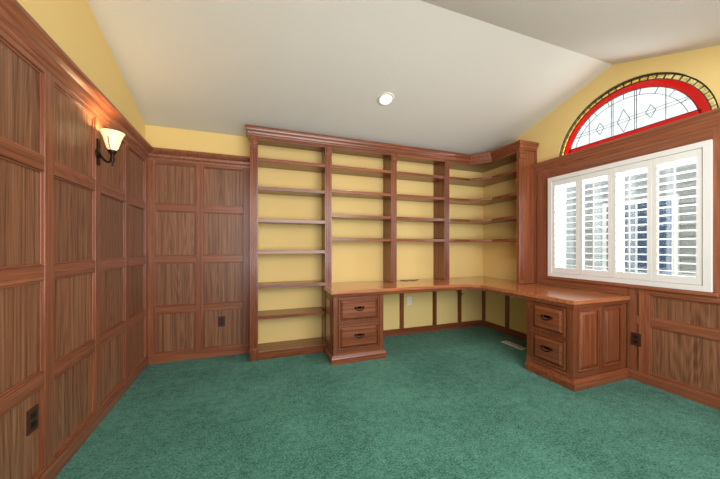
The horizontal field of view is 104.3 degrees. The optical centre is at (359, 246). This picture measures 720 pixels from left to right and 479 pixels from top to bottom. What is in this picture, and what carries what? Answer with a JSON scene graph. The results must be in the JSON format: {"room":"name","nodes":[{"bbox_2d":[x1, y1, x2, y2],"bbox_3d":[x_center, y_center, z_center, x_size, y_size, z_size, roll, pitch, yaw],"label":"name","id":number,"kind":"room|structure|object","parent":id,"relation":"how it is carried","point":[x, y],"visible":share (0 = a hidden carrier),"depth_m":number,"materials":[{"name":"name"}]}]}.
{"room":"home office","nodes":[
{"label":"home office","id":0,"kind":"room"},
{"bbox_2d":[17,0,144,137],"bbox_3d":[-1.342,-0.288,0.536,0.151,3.016,5.100,0,0,-22],"label":"wall","id":1,"kind":"structure","parent":0,"point":[73,25],"depth_m":1.85,"materials":[{"name":"yellow paint"}]},
{"bbox_2d":[0,28,147,478],"bbox_3d":[-1.254,0.120,0.567,0.042,2.200,5.050,0,0,-22],"label":"wall paneling","id":2,"kind":"structure","parent":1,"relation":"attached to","point":[73,228],"depth_m":1.55,"materials":[{"name":"brown wood"}]},
{"bbox_2d":[26,404,37,435],"bbox_3d":[-1.583,0.836,1.356,0.010,0.116,0.072,0,0,-22],"label":"wall outlet","id":3,"kind":"object","parent":2,"relation":"attached to","point":[32,414],"visible":1,"depth_m":1.35,"materials":[{"name":"brown plastic"}]},
{"bbox_2d":[95,128,124,165],"bbox_3d":[-1.734,-0.682,1.954,0.150,0.235,0.139,0,0,-22],"label":"wall sconce","id":4,"kind":"object","parent":1,"relation":"attached to","point":[112,138],"visible":1,"depth_m":1.93,"materials":[{"name":"white glass"}]},
{"bbox_2d":[0,0,249,167],"bbox_3d":[-0.921,-0.968,0.698,1.022,0.115,5.073,0,0,-19],"label":"trim","id":5,"kind":"structure","parent":1,"relation":"attached to","point":[15,20],"depth_m":1.66,"materials":[{"name":"brown wood"}]},
{"bbox_2d":[145,125,482,343],"bbox_3d":[-0.185,-0.029,3.723,4.710,2.498,0.150,0,0,-19],"label":"wall","id":6,"kind":"structure","parent":0,"point":[352,261],"depth_m":3.63,"materials":[{"name":"yellow paint"}]},
{"bbox_2d":[147,159,249,364],"bbox_3d":[-1.742,0.120,3.079,1.005,2.200,0.036,0,0,-19],"label":"wall paneling","id":7,"kind":"structure","parent":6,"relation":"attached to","point":[198,215],"depth_m":3.06,"materials":[{"name":"brown wood"}]},
{"bbox_2d":[218,316,224,326],"bbox_3d":[-1.558,0.836,3.149,0.072,0.116,0.010,0,0,-19],"label":"wall outlet","id":8,"kind":"object","parent":7,"relation":"attached to","point":[221,319],"visible":1,"depth_m":3.15,"materials":[{"name":"brown plastic"}]},
{"bbox_2d":[407,297,411,304],"bbox_3d":[0.696,0.760,3.946,0.072,0.116,0.010,0,0,-19],"label":"wall outlet","id":9,"kind":"object","parent":6,"relation":"attached to","point":[409,299],"visible":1,"depth_m":3.94,"materials":[{"name":"white plastic"}]},
{"bbox_2d":[383,290,481,336],"bbox_3d":[0.985,0.858,4.042,1.930,0.725,0.020,0,0,-19],"label":"wainscot","id":10,"kind":"structure","parent":6,"relation":"attached to","point":[435,327],"depth_m":4.06,"materials":[{"name":"brown wood"}]},
{"bbox_2d":[55,325,719,478],"bbox_3d":[0.563,1.270,1.283,4.910,0.100,5.250,0,0,-19],"label":"floor","id":11,"kind":"structure","parent":0,"point":[458,403],"depth_m":1.97,"materials":[{"name":"green carpet"}]},
{"bbox_2d":[245,124,538,360],"bbox_3d":[0.463,-0.033,3.355,3.426,2.506,0.969,0,0,-19],"label":"built-in bookcase","id":12,"kind":"object","parent":11,"relation":"on","point":[524,152],"visible":0.97,"depth_m":3.44,"materials":[{"name":"brown wood"}]},
{"bbox_2d":[324,276,629,391],"bbox_3d":[1.001,0.838,3.051,2.558,0.765,1.845,0,0,-19],"label":"desk","id":13,"kind":"object","parent":11,"relation":"on","point":[576,338],"visible":1,"depth_m":2.68,"materials":[{"name":"brown wood"}]},
{"bbox_2d":[501,341,526,349],"bbox_3d":[1.909,1.216,3.476,0.100,0.009,0.300,0,0,-19],"label":"floor vent","id":14,"kind":"object","parent":11,"relation":"in","point":[505,342],"visible":0.99,"depth_m":3.45,"materials":[{"name":"white plastic"}]},
{"bbox_2d":[87,0,719,154],"bbox_3d":[0.586,-1.575,1.291,4.860,0.681,5.250,0,0,-19],"label":"ceiling","id":15,"kind":"structure","parent":0,"point":[470,77],"depth_m":2.41,"materials":[{"name":"white paint"}]},
{"bbox_2d":[378,92,394,105],"bbox_3d":[0.270,-1.530,2.902,0.176,0.057,0.169,0,0,-24],"label":"recessed light","id":16,"kind":"object","parent":15,"relation":"in","point":[386,98],"visible":1,"depth_m":2.90,"materials":[{"name":"white"}]},
{"bbox_2d":[483,45,719,367],"bbox_3d":[2.834,-0.288,1.998,0.150,3.016,5.100,0,0,-19],"label":"wall","id":17,"kind":"structure","parent":0,"point":[703,64],"depth_m":3.39,"materials":[{"name":"yellow paint"}]},
{"bbox_2d":[482,291,526,340],"bbox_3d":[2.141,0.858,3.720,0.020,0.725,1.388,0,0,-19],"label":"wainscot","id":18,"kind":"structure","parent":17,"relation":"attached to","point":[506,329],"depth_m":3.95,"materials":[{"name":"brown wood"}]},
{"bbox_2d":[533,108,719,173],"bbox_3d":[2.876,-0.968,1.522,0.085,0.115,4.172,0,0,-19],"label":"trim","id":19,"kind":"structure","parent":17,"relation":"attached to","point":[709,119],"depth_m":2.52,"materials":[{"name":"brown wood"}]},
{"bbox_2d":[536,125,719,409],"bbox_3d":[2.899,0.120,1.531,0.036,2.200,4.175,0,0,-19],"label":"wall paneling","id":20,"kind":"structure","parent":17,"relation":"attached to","point":[678,354],"depth_m":2.36,"materials":[{"name":"brown wood"}]},
{"bbox_2d":[548,139,712,291],"bbox_3d":[2.531,-0.236,2.756,0.212,1.160,1.286,0,0,-19],"label":"window","id":21,"kind":"structure","parent":17,"relation":"in","point":[615,173],"depth_m":2.53,"materials":[{"name":"white paint"}]},
{"bbox_2d":[545,276,718,296],"bbox_3d":[2.455,0.361,2.729,0.028,0.027,1.350,0,0,-19],"label":"trim","id":22,"kind":"structure","parent":17,"relation":"attached to","point":[548,277],"depth_m":2.50,"materials":[{"name":"brown wood"}]},
{"bbox_2d":[631,332,640,346],"bbox_3d":[2.524,0.845,2.563,0.010,0.116,0.072,0,0,-19],"label":"wall outlet","id":23,"kind":"object","parent":17,"relation":"attached to","point":[635,337],"visible":1,"depth_m":2.56,"materials":[{"name":"brown plastic"}]},
{"bbox_2d":[559,72,718,155],"bbox_3d":[2.543,-1.276,2.702,0.035,0.613,1.226,0,0,-19],"label":"window","id":24,"kind":"structure","parent":17,"relation":"in","point":[697,97],"depth_m":2.58,"materials":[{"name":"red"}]},
{"label":"outside","id":25,"kind":"structure","parent":0,"visible":0},
{"bbox_3d":[7.574,1.670,4.770,10.550,0.100,20.000,0,0,-19],"label":"ground","id":26,"kind":"structure","parent":25,"visible":0},
{"bbox_2d":[566,160,695,276],"bbox_3d":[5.795,0.090,3.618,0.270,3.060,13.000,0,0,-19],"label":"louvers","id":27,"kind":"structure","parent":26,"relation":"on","point":[599,246],"depth_m":5.12,"materials":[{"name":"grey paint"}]}
]}

